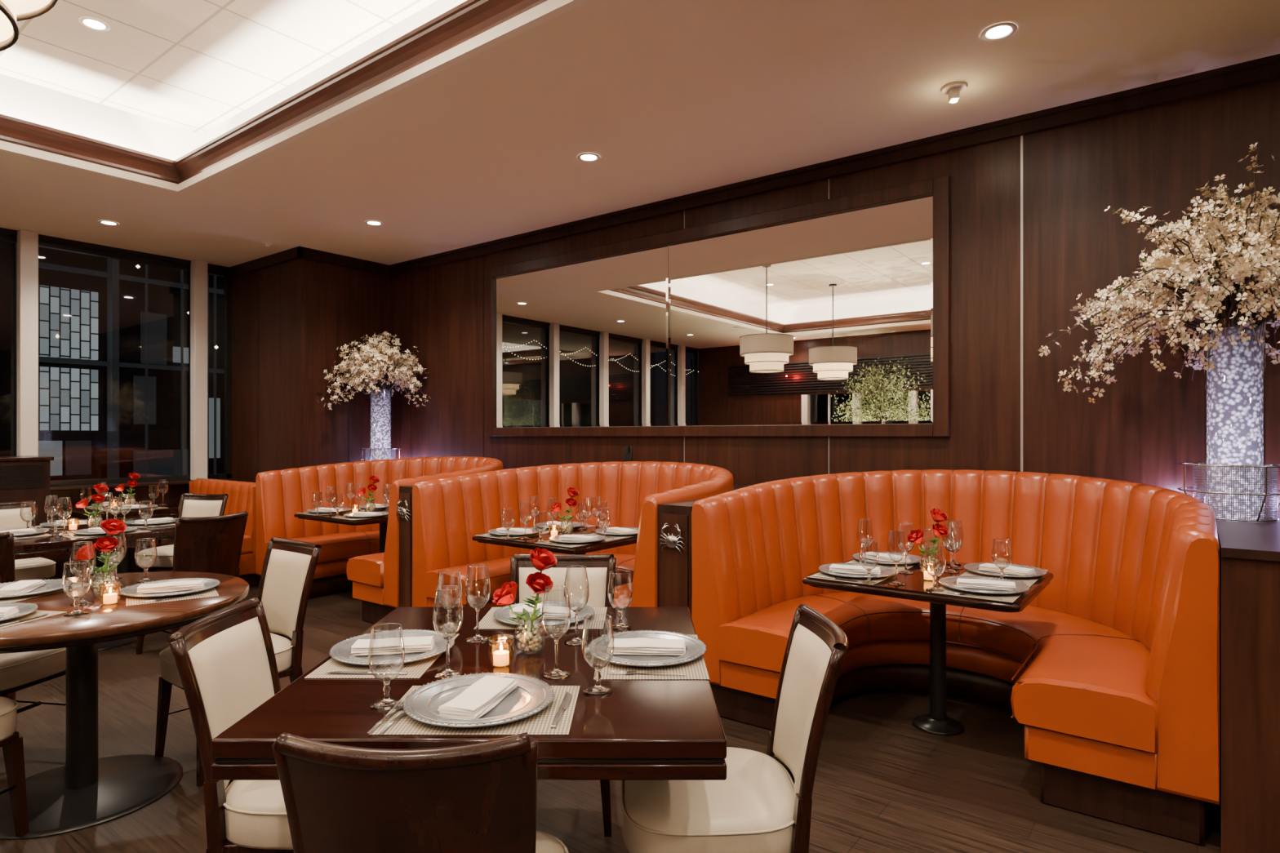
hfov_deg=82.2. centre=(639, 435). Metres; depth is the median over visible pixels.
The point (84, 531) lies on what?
charger plate
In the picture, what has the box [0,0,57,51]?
pendant lamp
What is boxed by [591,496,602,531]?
wine glass
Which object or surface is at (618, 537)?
placemat
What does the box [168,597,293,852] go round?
dining chair
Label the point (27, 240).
column
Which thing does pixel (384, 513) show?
charger plate
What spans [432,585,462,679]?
wine glass
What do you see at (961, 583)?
folded napkin
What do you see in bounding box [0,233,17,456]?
window
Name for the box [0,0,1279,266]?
ceiling
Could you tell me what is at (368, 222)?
recessed light
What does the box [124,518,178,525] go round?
charger plate
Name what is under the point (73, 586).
placemat
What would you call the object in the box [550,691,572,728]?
table knife
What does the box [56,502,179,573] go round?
dining table
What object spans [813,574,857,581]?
table knife
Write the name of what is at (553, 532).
votive candle
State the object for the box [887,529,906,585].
wine glass
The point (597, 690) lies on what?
water goblet
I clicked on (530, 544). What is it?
dining table
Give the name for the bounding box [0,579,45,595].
folded napkin
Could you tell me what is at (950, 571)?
wine glass
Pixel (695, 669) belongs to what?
placemat
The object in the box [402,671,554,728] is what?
charger plate
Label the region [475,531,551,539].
placemat
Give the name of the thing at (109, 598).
votive candle
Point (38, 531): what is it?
charger plate
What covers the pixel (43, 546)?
dining table
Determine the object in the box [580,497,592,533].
wine glass
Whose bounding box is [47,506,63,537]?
water goblet
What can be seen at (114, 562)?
wine glass
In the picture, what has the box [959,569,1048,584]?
placemat
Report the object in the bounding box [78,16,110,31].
recessed light
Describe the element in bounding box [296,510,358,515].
placemat
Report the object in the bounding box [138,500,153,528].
water goblet
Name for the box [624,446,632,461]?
wall outlet
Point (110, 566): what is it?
water goblet
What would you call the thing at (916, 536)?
floral arrangement
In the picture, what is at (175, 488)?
wall
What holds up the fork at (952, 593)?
on the placemat at (1004, 597)
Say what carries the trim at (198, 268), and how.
attached to the wall at (175, 488)
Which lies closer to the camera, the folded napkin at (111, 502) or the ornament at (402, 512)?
the ornament at (402, 512)
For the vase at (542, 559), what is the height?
0.300 m
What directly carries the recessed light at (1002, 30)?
in the ceiling at (673, 98)
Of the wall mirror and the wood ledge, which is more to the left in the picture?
the wall mirror
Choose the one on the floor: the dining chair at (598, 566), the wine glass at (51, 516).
the dining chair at (598, 566)
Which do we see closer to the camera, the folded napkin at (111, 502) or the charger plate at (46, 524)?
the charger plate at (46, 524)
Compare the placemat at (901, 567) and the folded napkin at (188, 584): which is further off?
the placemat at (901, 567)
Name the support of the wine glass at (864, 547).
on the dining table at (935, 722)
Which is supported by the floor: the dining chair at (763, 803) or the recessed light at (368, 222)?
the dining chair at (763, 803)
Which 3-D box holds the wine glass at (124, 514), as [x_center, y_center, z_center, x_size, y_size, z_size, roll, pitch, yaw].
[-3.493,0.514,4.974,0.077,0.228,0.077,0,0,37]
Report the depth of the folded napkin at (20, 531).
4.62 m
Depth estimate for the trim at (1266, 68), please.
4.70 m
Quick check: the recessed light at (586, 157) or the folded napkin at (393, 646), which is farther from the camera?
the recessed light at (586, 157)
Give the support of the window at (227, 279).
in the wall at (175, 488)
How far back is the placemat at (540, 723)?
1.58 m
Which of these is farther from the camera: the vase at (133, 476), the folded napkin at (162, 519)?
the vase at (133, 476)
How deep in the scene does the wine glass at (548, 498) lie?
4.78 m
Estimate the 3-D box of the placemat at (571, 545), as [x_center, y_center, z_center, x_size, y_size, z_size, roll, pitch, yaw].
[-0.379,0.639,4.430,0.300,0.002,0.420,0,0,37]
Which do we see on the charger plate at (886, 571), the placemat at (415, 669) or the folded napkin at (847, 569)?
the folded napkin at (847, 569)
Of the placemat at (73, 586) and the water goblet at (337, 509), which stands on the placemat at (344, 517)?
the water goblet at (337, 509)
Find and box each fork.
[140,595,204,603]
[367,702,403,733]
[379,712,405,733]
[607,671,685,675]
[946,591,1000,599]
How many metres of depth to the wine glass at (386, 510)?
6.14 m
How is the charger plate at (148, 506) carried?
on the placemat at (154, 508)
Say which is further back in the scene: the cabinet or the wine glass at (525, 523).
the cabinet
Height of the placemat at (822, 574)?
0.002 m
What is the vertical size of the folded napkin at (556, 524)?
0.028 m
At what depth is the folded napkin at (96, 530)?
4.69 m
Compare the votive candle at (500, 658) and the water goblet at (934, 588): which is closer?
the votive candle at (500, 658)
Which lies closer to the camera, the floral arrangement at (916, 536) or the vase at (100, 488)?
the floral arrangement at (916, 536)
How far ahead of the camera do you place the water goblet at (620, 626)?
2.39 m
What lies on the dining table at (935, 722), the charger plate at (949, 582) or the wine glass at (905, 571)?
the wine glass at (905, 571)
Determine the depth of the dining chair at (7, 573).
3.74 m
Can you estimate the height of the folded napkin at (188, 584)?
0.028 m
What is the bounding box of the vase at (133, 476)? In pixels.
[115,472,140,505]
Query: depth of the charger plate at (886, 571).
3.36 m
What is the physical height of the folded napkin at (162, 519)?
0.028 m
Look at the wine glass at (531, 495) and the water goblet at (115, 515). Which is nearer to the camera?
the wine glass at (531, 495)
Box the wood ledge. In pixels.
[1215,511,1279,852]
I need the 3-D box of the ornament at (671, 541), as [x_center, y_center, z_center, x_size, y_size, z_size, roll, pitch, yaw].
[0.159,0.525,3.691,0.168,0.162,0.028,0,0,37]
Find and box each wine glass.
[44,495,59,530]
[57,497,71,533]
[69,541,95,605]
[97,481,107,509]
[100,492,114,520]
[104,531,126,586]
[117,493,131,523]
[158,479,168,505]
[325,486,335,515]
[346,483,355,509]
[355,484,364,511]
[382,484,391,511]
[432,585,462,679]
[464,564,490,642]
[519,501,531,539]
[528,495,540,528]
[541,585,570,679]
[546,497,558,533]
[564,565,589,645]
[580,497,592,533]
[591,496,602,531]
[856,519,873,564]
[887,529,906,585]
[897,522,914,573]
[942,522,959,573]
[946,520,963,568]
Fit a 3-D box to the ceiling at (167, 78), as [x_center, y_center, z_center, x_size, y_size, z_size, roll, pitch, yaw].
[-1.419,-2.150,0.644,9.640,0.580,5.850,0,0,37]
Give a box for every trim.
[0,0,590,194]
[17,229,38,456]
[190,259,208,480]
[229,53,1279,276]
[410,135,1022,474]
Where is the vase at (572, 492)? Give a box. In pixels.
[550,487,579,534]
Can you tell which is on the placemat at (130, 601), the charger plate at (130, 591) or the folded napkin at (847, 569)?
the charger plate at (130, 591)
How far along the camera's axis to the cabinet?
5.99 m
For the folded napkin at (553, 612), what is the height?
0.028 m
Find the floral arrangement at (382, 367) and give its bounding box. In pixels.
[320,331,430,460]
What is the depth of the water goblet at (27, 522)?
4.85 m
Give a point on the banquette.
(242, 495)
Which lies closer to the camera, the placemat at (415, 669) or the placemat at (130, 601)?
the placemat at (415, 669)
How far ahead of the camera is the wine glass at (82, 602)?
2.74 m
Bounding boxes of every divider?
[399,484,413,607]
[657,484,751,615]
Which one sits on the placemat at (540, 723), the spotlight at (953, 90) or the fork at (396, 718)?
the fork at (396, 718)
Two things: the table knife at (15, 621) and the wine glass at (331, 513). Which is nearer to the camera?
the table knife at (15, 621)
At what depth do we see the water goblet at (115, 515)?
5.26 m
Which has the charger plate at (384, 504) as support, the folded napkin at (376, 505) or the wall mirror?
the folded napkin at (376, 505)
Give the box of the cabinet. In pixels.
[0,455,53,559]
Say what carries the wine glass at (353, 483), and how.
on the dining table at (383, 522)
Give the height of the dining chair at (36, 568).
0.891 m
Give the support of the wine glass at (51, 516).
on the dining table at (43, 546)
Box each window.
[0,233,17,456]
[0,240,223,480]
[208,268,231,479]
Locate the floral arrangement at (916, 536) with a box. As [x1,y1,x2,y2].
[906,508,948,574]
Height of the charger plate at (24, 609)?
0.022 m
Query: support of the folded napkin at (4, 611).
on the charger plate at (24, 609)
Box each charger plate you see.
[0,528,48,537]
[0,578,72,598]
[0,602,38,621]
[40,519,102,527]
[71,526,137,535]
[91,502,137,506]
[109,504,157,510]
[119,577,220,597]
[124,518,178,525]
[306,507,351,513]
[328,629,454,666]
[343,511,388,517]
[354,503,386,509]
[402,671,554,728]
[488,527,542,536]
[493,600,594,626]
[535,521,585,528]
[548,533,605,543]
[586,630,706,666]
[595,527,638,535]
[818,562,895,577]
[852,551,924,564]
[938,575,1030,594]
[964,562,1047,577]
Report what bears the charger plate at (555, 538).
on the placemat at (571, 545)
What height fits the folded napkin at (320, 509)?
0.028 m
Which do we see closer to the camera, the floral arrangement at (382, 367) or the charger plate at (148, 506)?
the charger plate at (148, 506)
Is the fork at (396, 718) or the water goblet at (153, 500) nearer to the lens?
the fork at (396, 718)
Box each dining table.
[0,516,175,650]
[0,571,248,839]
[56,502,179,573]
[210,607,726,780]
[293,509,387,553]
[471,526,637,555]
[802,558,1053,735]
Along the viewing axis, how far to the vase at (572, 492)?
4.73 m
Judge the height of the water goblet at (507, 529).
0.182 m
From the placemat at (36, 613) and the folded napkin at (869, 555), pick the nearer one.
the placemat at (36, 613)
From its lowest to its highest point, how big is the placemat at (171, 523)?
0.002 m
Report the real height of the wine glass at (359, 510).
0.228 m
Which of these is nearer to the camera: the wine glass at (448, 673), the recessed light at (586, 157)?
the wine glass at (448, 673)
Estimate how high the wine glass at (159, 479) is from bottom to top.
0.228 m
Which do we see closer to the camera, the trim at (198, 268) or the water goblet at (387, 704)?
the water goblet at (387, 704)
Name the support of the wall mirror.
attached to the wall at (1147, 422)
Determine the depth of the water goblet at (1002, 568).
3.20 m
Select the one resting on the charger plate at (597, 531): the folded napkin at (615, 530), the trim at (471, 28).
the folded napkin at (615, 530)
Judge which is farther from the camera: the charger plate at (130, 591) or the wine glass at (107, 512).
the wine glass at (107, 512)
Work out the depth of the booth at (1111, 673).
3.55 m
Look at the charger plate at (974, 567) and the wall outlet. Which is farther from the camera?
the wall outlet
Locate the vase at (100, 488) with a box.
[75,483,108,528]
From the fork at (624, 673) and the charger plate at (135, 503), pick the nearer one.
the fork at (624, 673)
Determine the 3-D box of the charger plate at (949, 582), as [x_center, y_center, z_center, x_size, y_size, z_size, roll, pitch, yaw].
[1.430,0.627,3.058,0.344,0.022,0.344,0,0,12]
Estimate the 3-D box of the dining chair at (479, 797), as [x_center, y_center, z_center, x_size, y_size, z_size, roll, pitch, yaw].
[-0.383,0.935,1.435,0.479,0.891,0.585,0,0,0]
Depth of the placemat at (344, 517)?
5.66 m
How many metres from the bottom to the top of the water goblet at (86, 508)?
0.182 m
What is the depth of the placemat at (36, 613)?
2.53 m
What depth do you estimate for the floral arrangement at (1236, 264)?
3.15 m
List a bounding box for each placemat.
[0,582,93,603]
[0,610,66,629]
[14,533,52,538]
[29,523,100,528]
[60,529,149,538]
[98,506,168,511]
[124,522,175,528]
[125,586,218,606]
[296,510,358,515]
[304,634,459,678]
[333,515,388,519]
[351,507,385,511]
[368,685,579,735]
[473,607,607,629]
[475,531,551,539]
[530,524,595,532]
[536,538,617,547]
[588,533,637,539]
[593,635,709,679]
[807,569,901,585]
[845,557,927,570]
[931,583,1032,603]
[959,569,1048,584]
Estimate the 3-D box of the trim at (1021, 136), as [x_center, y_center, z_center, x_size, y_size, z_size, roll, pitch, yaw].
[-0.103,-0.168,5.940,5.759,3.095,0.003,0,0,37]
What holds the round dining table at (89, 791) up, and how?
on the floor
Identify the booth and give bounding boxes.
[255,456,502,623]
[412,461,733,607]
[691,469,1219,845]
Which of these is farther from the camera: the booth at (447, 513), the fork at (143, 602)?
the booth at (447, 513)
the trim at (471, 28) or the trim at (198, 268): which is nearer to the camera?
the trim at (471, 28)
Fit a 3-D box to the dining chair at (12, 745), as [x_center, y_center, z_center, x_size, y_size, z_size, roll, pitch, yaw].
[-2.368,0.935,2.311,0.479,0.891,0.585,0,0,12]
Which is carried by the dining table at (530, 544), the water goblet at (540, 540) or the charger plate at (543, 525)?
the water goblet at (540, 540)
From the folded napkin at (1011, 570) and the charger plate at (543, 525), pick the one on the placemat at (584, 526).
the charger plate at (543, 525)
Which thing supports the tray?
on the ceiling at (167, 78)
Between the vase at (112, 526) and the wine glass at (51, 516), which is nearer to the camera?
the vase at (112, 526)
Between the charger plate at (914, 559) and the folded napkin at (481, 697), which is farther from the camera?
the charger plate at (914, 559)
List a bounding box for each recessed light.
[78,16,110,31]
[97,220,119,225]
[364,220,382,225]
[577,152,599,161]
[980,22,1017,40]
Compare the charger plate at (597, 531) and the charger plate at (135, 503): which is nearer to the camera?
the charger plate at (597, 531)
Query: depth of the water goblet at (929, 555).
3.58 m
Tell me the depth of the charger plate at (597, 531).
4.74 m
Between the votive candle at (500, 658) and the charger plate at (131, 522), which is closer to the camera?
the votive candle at (500, 658)
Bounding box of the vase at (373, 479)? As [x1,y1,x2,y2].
[356,475,379,511]
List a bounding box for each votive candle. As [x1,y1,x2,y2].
[66,518,79,530]
[98,582,121,605]
[488,635,514,667]
[548,524,559,536]
[920,562,937,581]
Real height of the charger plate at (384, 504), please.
0.022 m
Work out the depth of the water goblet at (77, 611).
2.57 m
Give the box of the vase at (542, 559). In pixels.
[492,547,556,654]
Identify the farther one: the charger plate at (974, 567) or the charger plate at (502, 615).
the charger plate at (974, 567)
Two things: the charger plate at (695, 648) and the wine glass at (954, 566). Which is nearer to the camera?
the charger plate at (695, 648)
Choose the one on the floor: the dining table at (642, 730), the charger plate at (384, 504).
the dining table at (642, 730)
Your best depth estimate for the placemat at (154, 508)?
6.18 m
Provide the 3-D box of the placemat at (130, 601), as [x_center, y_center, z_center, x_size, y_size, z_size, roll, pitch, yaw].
[-1.890,0.629,2.960,0.300,0.002,0.420,0,0,-35]
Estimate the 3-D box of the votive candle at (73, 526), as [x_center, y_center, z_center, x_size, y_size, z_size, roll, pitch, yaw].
[-3.748,0.590,4.854,0.069,0.076,0.069,0,0,37]
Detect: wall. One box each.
[0,227,239,579]
[391,78,1279,511]
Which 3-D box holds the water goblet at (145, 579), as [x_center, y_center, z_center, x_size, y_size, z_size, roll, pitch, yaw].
[-2.120,0.537,3.150,0.082,0.182,0.082,0,0,0]
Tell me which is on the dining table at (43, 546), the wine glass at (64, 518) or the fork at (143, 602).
the wine glass at (64, 518)
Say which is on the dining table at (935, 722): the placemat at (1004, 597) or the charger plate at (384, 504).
the placemat at (1004, 597)
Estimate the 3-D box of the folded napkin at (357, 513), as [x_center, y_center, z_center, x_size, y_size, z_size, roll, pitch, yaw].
[-2.139,0.621,5.767,0.226,0.028,0.099,0,0,23]
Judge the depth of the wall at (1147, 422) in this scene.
4.21 m
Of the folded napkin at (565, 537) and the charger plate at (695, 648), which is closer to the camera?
the charger plate at (695, 648)
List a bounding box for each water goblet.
[19,502,35,528]
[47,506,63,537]
[62,560,91,616]
[80,488,92,510]
[100,536,124,580]
[108,497,122,519]
[134,537,157,583]
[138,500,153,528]
[148,484,159,505]
[311,492,323,515]
[332,493,342,517]
[368,622,404,710]
[436,568,462,629]
[501,508,514,538]
[533,511,547,542]
[575,502,587,530]
[581,613,614,696]
[595,502,608,528]
[597,507,610,537]
[608,569,632,630]
[858,539,879,584]
[920,528,938,565]
[924,545,945,591]
[944,526,962,565]
[991,538,1012,579]
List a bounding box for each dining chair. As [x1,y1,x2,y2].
[0,499,56,582]
[0,531,15,700]
[0,576,66,713]
[0,696,28,838]
[134,493,228,572]
[136,511,248,654]
[155,537,321,786]
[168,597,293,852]
[271,732,568,852]
[510,554,616,836]
[621,604,848,852]
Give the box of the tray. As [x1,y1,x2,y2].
[0,0,466,160]
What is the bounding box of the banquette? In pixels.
[136,477,261,587]
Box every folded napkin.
[0,528,35,534]
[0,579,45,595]
[0,606,18,617]
[54,520,86,524]
[87,527,122,533]
[102,501,125,505]
[122,504,146,509]
[133,517,173,523]
[136,579,204,593]
[315,507,342,511]
[350,635,434,656]
[352,511,382,516]
[364,503,384,507]
[437,675,519,719]
[496,527,532,533]
[509,605,577,619]
[545,520,573,527]
[558,534,598,541]
[606,527,638,533]
[607,638,685,655]
[829,564,880,575]
[862,551,911,562]
[956,577,1016,591]
[978,563,1035,575]
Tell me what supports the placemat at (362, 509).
on the dining table at (383, 522)
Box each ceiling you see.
[0,0,466,160]
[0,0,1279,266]
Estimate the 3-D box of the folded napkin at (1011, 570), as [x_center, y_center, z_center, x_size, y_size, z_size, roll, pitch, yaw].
[1.695,0.621,3.391,0.098,0.028,0.226,0,0,-41]
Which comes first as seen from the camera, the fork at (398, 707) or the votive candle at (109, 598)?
the fork at (398, 707)
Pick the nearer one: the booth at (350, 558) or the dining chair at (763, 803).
the dining chair at (763, 803)
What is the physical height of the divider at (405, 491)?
1.025 m
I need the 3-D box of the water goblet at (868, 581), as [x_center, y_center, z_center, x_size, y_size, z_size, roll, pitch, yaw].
[0.989,0.547,3.172,0.082,0.182,0.082,0,0,37]
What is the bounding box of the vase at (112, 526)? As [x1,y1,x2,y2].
[73,518,126,596]
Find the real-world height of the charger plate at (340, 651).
0.022 m
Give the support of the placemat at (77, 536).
on the dining table at (43, 546)
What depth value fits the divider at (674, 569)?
3.70 m
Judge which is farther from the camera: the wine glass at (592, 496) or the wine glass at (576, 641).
the wine glass at (592, 496)
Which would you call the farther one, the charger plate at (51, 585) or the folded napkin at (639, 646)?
the charger plate at (51, 585)
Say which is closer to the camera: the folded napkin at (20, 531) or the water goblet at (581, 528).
the folded napkin at (20, 531)
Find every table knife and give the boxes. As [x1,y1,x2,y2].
[0,613,47,626]
[325,671,408,675]
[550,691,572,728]
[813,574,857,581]
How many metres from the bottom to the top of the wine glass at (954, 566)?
0.228 m
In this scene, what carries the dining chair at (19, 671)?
on the floor
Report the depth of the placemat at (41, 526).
4.98 m
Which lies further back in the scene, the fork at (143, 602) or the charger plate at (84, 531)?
the charger plate at (84, 531)
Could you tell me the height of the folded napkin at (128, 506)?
0.028 m
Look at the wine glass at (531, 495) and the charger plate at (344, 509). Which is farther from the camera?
the charger plate at (344, 509)
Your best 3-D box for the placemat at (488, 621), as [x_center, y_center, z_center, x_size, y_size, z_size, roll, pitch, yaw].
[-0.330,0.629,2.530,0.420,0.002,0.300,0,0,0]
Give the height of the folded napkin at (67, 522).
0.028 m
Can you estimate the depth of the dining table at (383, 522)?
5.79 m
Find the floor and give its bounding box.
[0,586,1220,852]
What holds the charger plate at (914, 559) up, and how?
on the placemat at (901, 567)
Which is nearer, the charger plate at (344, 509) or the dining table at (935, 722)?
the dining table at (935, 722)
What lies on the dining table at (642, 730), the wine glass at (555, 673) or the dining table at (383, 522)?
the wine glass at (555, 673)
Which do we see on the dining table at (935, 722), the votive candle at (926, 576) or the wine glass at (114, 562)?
the votive candle at (926, 576)
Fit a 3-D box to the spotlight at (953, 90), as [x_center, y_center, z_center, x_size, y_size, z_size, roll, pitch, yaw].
[1.638,-1.778,3.829,0.120,0.075,0.120,0,0,9]
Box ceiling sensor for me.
[262,241,272,247]
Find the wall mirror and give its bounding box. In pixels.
[484,174,950,436]
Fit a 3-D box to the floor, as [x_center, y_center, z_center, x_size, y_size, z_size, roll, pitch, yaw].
[-1.591,1.430,1.816,12.330,0.100,8.770,0,0,37]
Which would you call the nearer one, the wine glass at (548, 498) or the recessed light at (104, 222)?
the wine glass at (548, 498)
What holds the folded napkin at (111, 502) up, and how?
on the charger plate at (135, 503)
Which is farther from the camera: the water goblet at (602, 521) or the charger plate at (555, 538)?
the water goblet at (602, 521)
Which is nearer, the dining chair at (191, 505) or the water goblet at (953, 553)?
the water goblet at (953, 553)
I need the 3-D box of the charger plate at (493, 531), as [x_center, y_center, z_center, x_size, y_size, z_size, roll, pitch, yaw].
[-0.809,0.627,4.757,0.344,0.022,0.344,0,0,-27]
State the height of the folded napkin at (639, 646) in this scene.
0.028 m
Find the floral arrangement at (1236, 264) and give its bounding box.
[1037,141,1279,521]
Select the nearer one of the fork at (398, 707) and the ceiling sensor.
the fork at (398, 707)
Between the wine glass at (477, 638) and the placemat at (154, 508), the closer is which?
the wine glass at (477, 638)
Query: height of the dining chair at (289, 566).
0.891 m
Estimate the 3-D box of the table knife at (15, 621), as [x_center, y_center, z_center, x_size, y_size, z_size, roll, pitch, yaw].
[-2.085,0.624,2.467,0.018,0.006,0.219,0,0,10]
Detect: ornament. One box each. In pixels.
[395,499,411,524]
[659,523,686,555]
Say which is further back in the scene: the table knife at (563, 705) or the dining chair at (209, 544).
the dining chair at (209, 544)
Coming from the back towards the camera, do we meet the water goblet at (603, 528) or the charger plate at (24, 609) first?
the water goblet at (603, 528)
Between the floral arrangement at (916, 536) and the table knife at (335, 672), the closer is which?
the table knife at (335, 672)
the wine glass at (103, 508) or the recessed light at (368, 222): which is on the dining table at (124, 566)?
the wine glass at (103, 508)
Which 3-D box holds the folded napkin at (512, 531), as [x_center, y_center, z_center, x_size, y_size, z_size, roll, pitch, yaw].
[-0.817,0.621,4.762,0.226,0.028,0.099,0,0,23]
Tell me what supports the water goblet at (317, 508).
on the placemat at (350, 511)
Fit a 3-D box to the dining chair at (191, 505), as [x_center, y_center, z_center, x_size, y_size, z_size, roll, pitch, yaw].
[-3.686,0.935,5.930,0.479,0.891,0.585,0,0,9]
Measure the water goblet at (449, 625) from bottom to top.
0.182 m
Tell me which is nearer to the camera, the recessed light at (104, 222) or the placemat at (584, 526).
the placemat at (584, 526)
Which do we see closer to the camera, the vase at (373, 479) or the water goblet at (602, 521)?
the water goblet at (602, 521)
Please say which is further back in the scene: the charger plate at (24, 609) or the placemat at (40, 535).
the placemat at (40, 535)
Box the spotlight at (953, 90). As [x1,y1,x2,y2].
[942,81,966,102]

